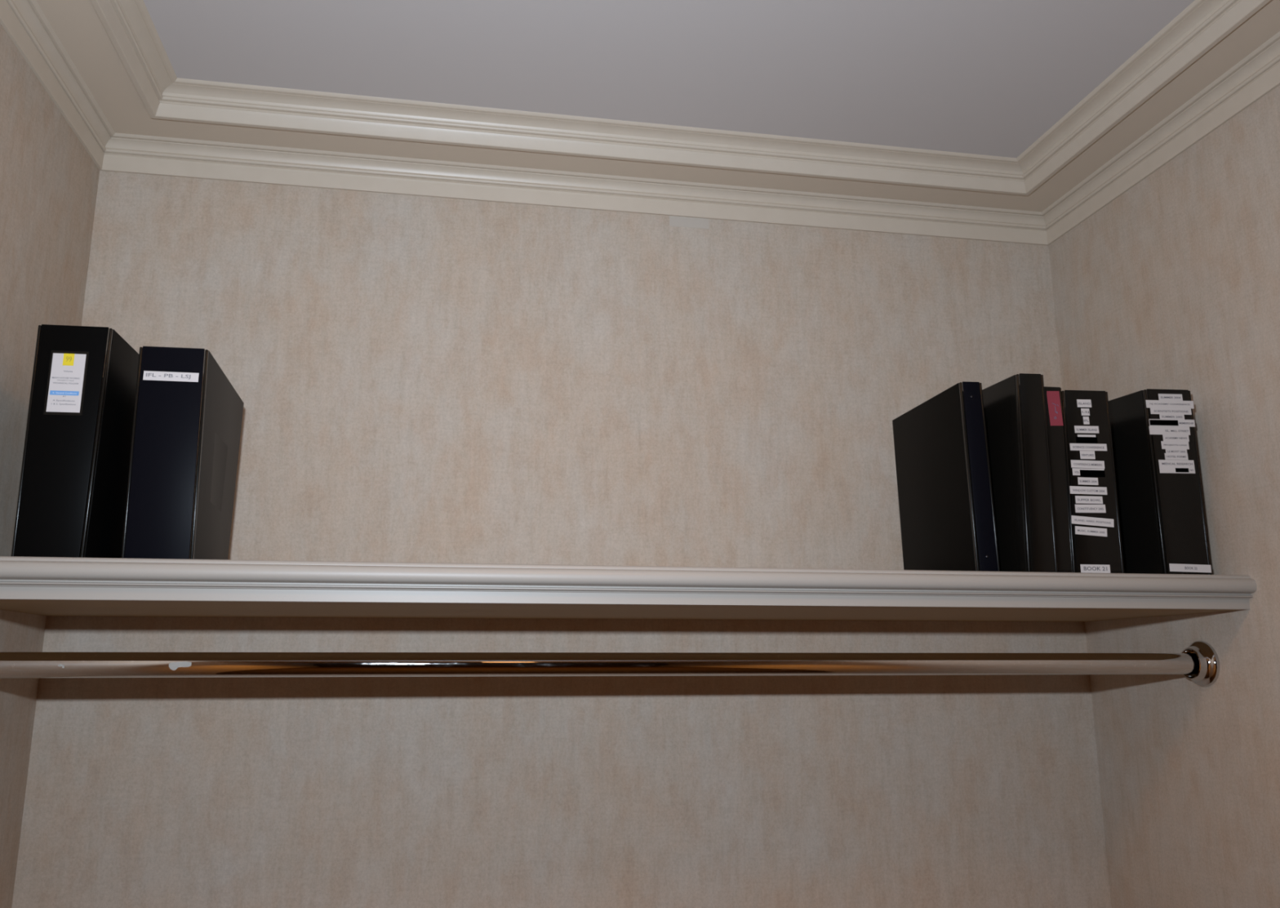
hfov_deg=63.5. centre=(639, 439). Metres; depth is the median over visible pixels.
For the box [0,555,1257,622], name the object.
closet shelf
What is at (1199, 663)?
closet rod
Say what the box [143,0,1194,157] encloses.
ceiling
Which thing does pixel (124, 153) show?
trim
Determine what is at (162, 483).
ring binder
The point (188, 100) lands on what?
trim
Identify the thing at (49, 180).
wall
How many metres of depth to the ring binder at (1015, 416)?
1.61 m
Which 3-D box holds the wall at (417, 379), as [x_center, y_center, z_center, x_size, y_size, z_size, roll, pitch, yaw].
[-0.051,0.764,1.789,1.992,2.685,0.060,2,-13,-11]
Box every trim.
[0,0,115,170]
[35,0,1279,211]
[89,0,177,117]
[100,132,1048,245]
[151,77,1027,195]
[1016,0,1270,195]
[1041,31,1279,245]
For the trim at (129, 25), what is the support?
attached to the wall at (49, 180)
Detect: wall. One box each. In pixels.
[0,23,99,907]
[11,170,1111,907]
[1048,84,1279,907]
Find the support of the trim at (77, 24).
attached to the wall at (1173, 283)
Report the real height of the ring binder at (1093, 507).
0.293 m
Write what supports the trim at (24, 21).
attached to the wall at (49, 180)
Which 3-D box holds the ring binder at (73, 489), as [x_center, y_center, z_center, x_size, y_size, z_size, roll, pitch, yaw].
[-0.780,0.029,1.492,0.093,0.312,0.287,2,-13,-9]
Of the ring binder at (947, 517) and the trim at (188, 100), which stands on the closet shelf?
the ring binder at (947, 517)
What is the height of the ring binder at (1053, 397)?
0.297 m
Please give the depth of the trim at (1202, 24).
1.73 m
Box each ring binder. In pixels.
[11,324,138,557]
[120,346,244,559]
[892,381,999,571]
[982,373,1057,572]
[1044,386,1072,572]
[1061,390,1124,573]
[1108,388,1211,574]
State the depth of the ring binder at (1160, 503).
1.67 m
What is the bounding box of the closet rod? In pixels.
[0,640,1219,686]
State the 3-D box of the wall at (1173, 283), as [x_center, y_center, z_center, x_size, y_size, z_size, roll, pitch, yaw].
[1.322,0.317,-0.199,0.060,2.685,4.458,2,-13,-11]
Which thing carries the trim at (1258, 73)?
attached to the wall at (1173, 283)

